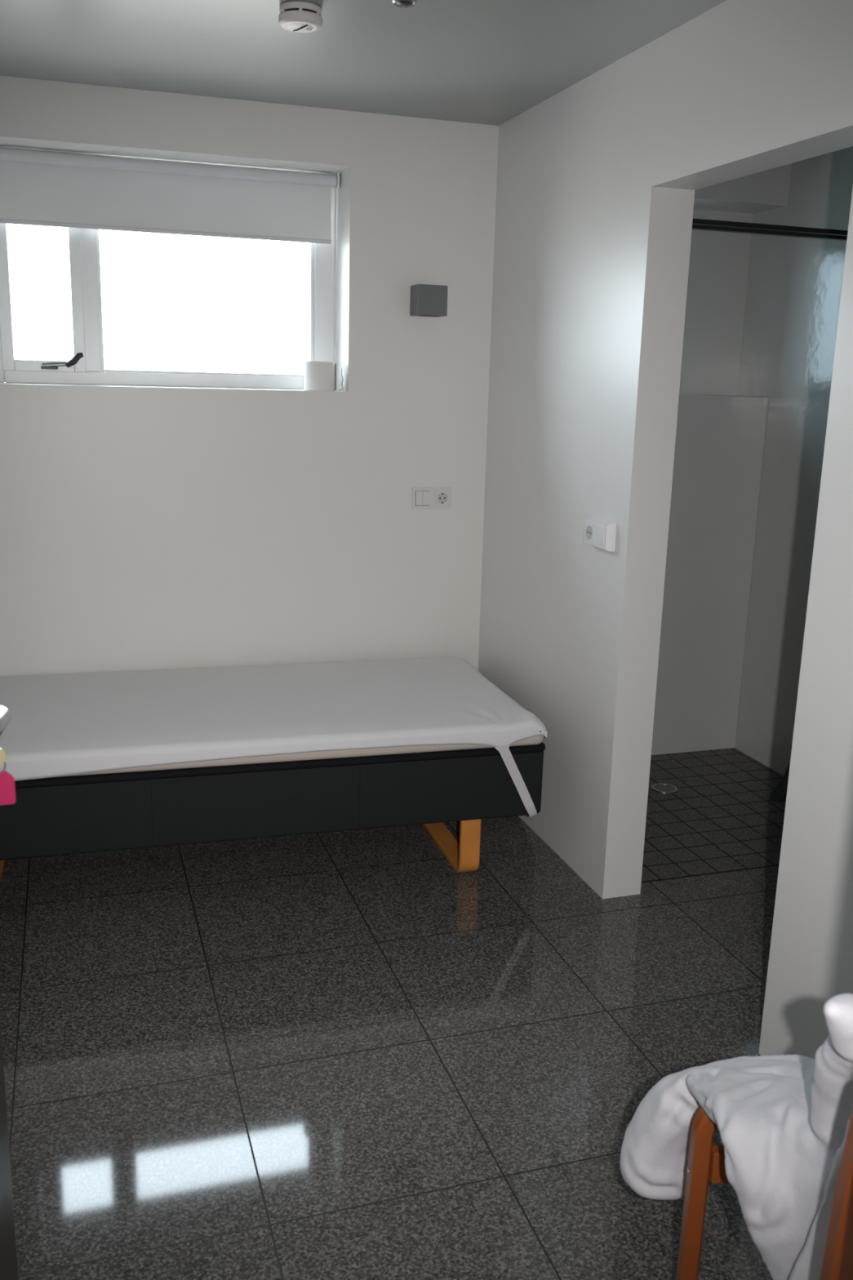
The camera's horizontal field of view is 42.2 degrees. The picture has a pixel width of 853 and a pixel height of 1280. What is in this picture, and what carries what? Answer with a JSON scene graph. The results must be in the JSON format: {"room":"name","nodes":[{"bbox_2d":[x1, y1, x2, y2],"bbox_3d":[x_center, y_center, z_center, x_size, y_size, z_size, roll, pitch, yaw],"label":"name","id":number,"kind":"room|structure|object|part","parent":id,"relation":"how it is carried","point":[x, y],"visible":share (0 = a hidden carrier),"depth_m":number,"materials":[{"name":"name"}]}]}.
{"room":"bedroom","nodes":[
{"label":"bedroom","id":0,"kind":"room"},
{"bbox_2d":[0,75,498,676],"bbox_3d":[-0.908,-0.657,4.176,2.534,2.500,0.400,-3,14,-18],"label":"wall","id":1,"kind":"structure","parent":0,"point":[142,527],"depth_m":4.05,"materials":[{"name":"paint"}]},
{"bbox_2d":[0,186,335,389],"bbox_3d":[-0.944,-1.324,4.037,1.242,0.777,0.129,-3,14,-18],"label":"window","id":2,"kind":"structure","parent":1,"relation":"in","point":[86,366],"depth_m":4.00,"materials":[{"name":"white paint"}]},
{"bbox_3d":[-1.365,-1.303,3.905,0.284,0.692,0.047,-3,14,-18],"label":"sash","id":3,"kind":"part","parent":2,"relation":"part of","materials":[{"name":"white paint"}]},
{"bbox_2d":[0,146,339,362],"bbox_3d":[-0.917,-1.346,3.965,1.223,0.717,0.059,-3,14,-18],"label":"roller blind","id":4,"kind":"object","parent":2,"relation":"attached to","point":[42,188],"visible":0.95,"depth_m":3.91,"materials":[{"name":"grey fabric"}]},
{"bbox_3d":[-0.339,-1.350,4.151,0.004,0.670,0.038,-4,14,-21],"label":"pull chain","id":5,"kind":"part","parent":4,"relation":"part of","materials":[{"name":"white plastic"}]},
{"bbox_2d":[303,360,337,391],"bbox_3d":[-0.399,-0.985,4.127,0.118,0.106,0.116,-3,14,-18],"label":"toilet roll","id":6,"kind":"object","parent":1,"relation":"on","point":[317,375],"visible":0.97,"depth_m":4.08,"materials":[{"name":"white paper"}]},
{"bbox_2d":[338,368,343,391],"bbox_3d":[-0.319,-0.967,4.114,0.018,0.082,0.020,-7,16,-33],"label":"cord","id":7,"kind":"object","parent":1,"relation":"on","point":[341,369],"visible":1,"depth_m":4.11,"materials":[{"name":"grey plastic"}]},
{"bbox_2d":[409,284,448,316],"bbox_3d":[0.007,-1.244,4.059,0.113,0.107,0.104,-3,14,-18],"label":"wall lamp","id":8,"kind":"object","parent":1,"relation":"attached to","point":[426,300],"visible":1,"depth_m":4.01,"materials":[{"name":"grey metal"}]},
{"bbox_2d":[412,487,452,509],"bbox_3d":[0.022,-0.550,4.285,0.160,0.083,0.012,-3,14,-18],"label":"light switch","id":9,"kind":"object","parent":1,"relation":"attached to","point":[422,497],"visible":1,"depth_m":4.28,"materials":[{"name":"white plastic"}]},
{"bbox_2d":[0,0,726,125],"bbox_3d":[0.388,-1.288,1.256,4.500,0.150,6.300,-3,14,-18],"label":"ceiling","id":10,"kind":"structure","parent":0,"point":[487,62],"depth_m":3.13,"materials":[{"name":"grey paint"}]},
{"bbox_2d":[278,0,322,32],"bbox_3d":[-0.319,-1.571,2.797,0.111,0.050,0.111,-3,14,-18],"label":"smoke detector","id":11,"kind":"object","parent":10,"relation":"attached to","point":[297,16],"visible":1,"depth_m":2.76,"materials":[{"name":"white plastic"}]},
{"bbox_2d":[391,0,416,8],"bbox_3d":[-0.054,-1.559,2.703,0.060,0.016,0.060,-3,14,-18],"label":"recessed light","id":12,"kind":"object","parent":10,"relation":"in","point":[399,3],"visible":1,"depth_m":2.70,"materials":[{"name":"silver metal"}]},
{"bbox_3d":[-0.054,-1.556,2.704,0.046,0.008,0.046,-3,14,-18],"label":"lamp glass","id":13,"kind":"part","parent":12,"relation":"part of","materials":[{"name":"glass"}]},
{"bbox_2d":[693,163,791,213],"bbox_3d":[0.889,-1.849,4.396,1.130,0.189,0.240,-3,14,-18],"label":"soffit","id":14,"kind":"structure","parent":10,"relation":"attached to","point":[768,189],"depth_m":4.43,"materials":[{"name":"paint"}]},
{"bbox_2d":[0,747,786,1279],"bbox_3d":[0.318,1.289,1.871,4.500,0.150,6.300,-3,14,-18],"label":"floor","id":15,"kind":"structure","parent":0,"point":[348,1055],"depth_m":2.74,"materials":[{"name":"tile"}]},
{"bbox_2d":[0,656,547,883],"bbox_3d":[-0.693,0.448,3.771,2.009,0.549,0.896,-2,14,-16],"label":"bed","id":16,"kind":"object","parent":15,"relation":"on","point":[98,762],"visible":1,"depth_m":3.45,"materials":[{"name":"grey fabric"}]},
{"bbox_3d":[-0.688,0.230,3.720,2.009,0.102,0.895,-2,14,-16],"label":"mattress","id":17,"kind":"part","parent":16,"relation":"part of","materials":[{"name":"white fabric"}]},
{"bbox_2d":[651,783,677,793],"bbox_3d":[0.967,0.603,4.493,0.104,0.004,0.104,-3,14,-18],"label":"floor drain","id":18,"kind":"object","parent":15,"relation":"on","point":[661,788],"visible":1,"depth_m":4.49,"materials":[{"name":"silver metal"}]},
{"bbox_2d":[675,1106,852,1279],"bbox_3d":[0.674,0.849,1.572,0.454,0.863,0.560,1,13,-3],"label":"chair","id":19,"kind":"object","parent":15,"relation":"on","point":[706,1160],"visible":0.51,"depth_m":1.79,"materials":[{"name":"brown wood"}]},
{"bbox_3d":[0.656,0.975,1.867,0.450,0.481,0.045,1,13,-3],"label":"frame","id":20,"kind":"part","parent":19,"relation":"part of","materials":[{"name":"brown wood"}]},
{"bbox_3d":[0.660,0.859,1.821,0.392,0.057,0.024,1,13,-3],"label":"rail","id":21,"kind":"part","parent":19,"relation":"part of","materials":[{"name":"brown wood"}]},
{"bbox_2d":[619,993,852,1279],"bbox_3d":[0.560,0.712,1.716,0.303,0.706,0.625,-2,14,-13],"label":"duvet","id":22,"kind":"object","parent":19,"relation":"on","point":[782,1121],"visible":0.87,"depth_m":1.61,"materials":[{"name":"grey fabric"}]},
{"bbox_3d":[0.479,0.904,1.321,0.033,0.863,0.068,1,13,-3],"label":"post","id":23,"kind":"part","parent":19,"relation":"part of","materials":[{"name":"brown wood"}]},
{"bbox_2d":[477,0,852,1058],"bbox_3d":[0.812,-0.277,2.781,0.134,2.500,3.400,-3,14,-18],"label":"wall","id":24,"kind":"structure","parent":0,"point":[597,180],"depth_m":3.26,"materials":[{"name":"paint"}]},
{"bbox_2d":[583,516,616,551],"bbox_3d":[0.528,-0.325,3.395,0.031,0.083,0.166,-3,14,-18],"label":"socket","id":25,"kind":"object","parent":24,"relation":"attached to","point":[599,533],"visible":1,"depth_m":3.35,"materials":[{"name":"white plastic"}]},
{"bbox_2d":[679,208,753,395],"bbox_3d":[0.847,-0.773,4.859,1.230,2.500,0.150,-3,14,-18],"label":"wall","id":26,"kind":"structure","parent":0,"point":[718,264],"depth_m":4.75,"materials":[{"name":"paint"}]},
{"bbox_2d":[651,394,768,755],"bbox_3d":[0.846,-0.267,4.773,1.130,1.557,0.240,-3,14,-18],"label":"wall panel","id":27,"kind":"object","parent":26,"relation":"attached to","point":[720,439],"depth_m":4.76,"materials":[{"name":"paint"}]},
{"bbox_2d":[734,146,852,775],"bbox_3d":[1.962,-0.364,3.273,0.100,2.500,3.650,-3,14,-18],"label":"wall","id":28,"kind":"structure","parent":0,"point":[793,291],"depth_m":4.56,"materials":[{"name":"paint"}]},
{"bbox_2d":[692,218,848,240],"bbox_3d":[1.138,-1.367,3.683,1.130,0.046,0.040,-3,14,-18],"label":"rail","id":29,"kind":"object","parent":28,"relation":"attached to","point":[729,225],"visible":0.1,"depth_m":3.67,"materials":[{"name":"grey metal"}]},
{"bbox_2d":[764,761,790,802],"bbox_3d":[1.485,-0.360,4.043,0.325,2.070,0.086,-3,14,-18],"label":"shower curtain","id":30,"kind":"object","parent":29,"relation":"hanging from","point":[779,794],"visible":0.02,"depth_m":4.25,"materials":[{"name":"black fabric"}]},
{"bbox_3d":[-0.469,0.414,0.623,0.013,2.090,0.132,-3,14,-18],"label":"door frame","id":31,"kind":"structure","parent":0,"visible":0},
{"bbox_2d":[0,705,18,1279],"bbox_3d":[-0.532,0.302,1.111,0.098,2.062,0.846,-1,14,-9],"label":"door","id":32,"kind":"structure","parent":31,"relation":"attached to","point":[8,1255],"depth_m":1.61,"materials":[{"name":"silver metal"}]},
{"bbox_2d":[0,747,6,764],"bbox_3d":[-0.566,0.152,1.438,0.037,0.025,0.002,-1,14,-9],"label":"key","id":33,"kind":"object","parent":32,"relation":"attached to","point":[2,754],"visible":1,"depth_m":1.44,"materials":[{"name":"gold metal"}]},
{"bbox_2d":[0,761,15,805],"bbox_3d":[-0.555,0.184,1.448,0.029,0.066,0.006,-4,15,-24],"label":"tag","id":34,"kind":"object","parent":33,"relation":"hanging from","point":[7,791],"visible":1,"depth_m":1.45,"materials":[{"name":"pink plastic"}]},
{"bbox_3d":[-0.553,0.110,1.371,0.056,0.028,0.136,-1,14,-9],"label":"handle","id":35,"kind":"part","parent":32,"relation":"part of","materials":[{"name":"silver metal"}]}
]}

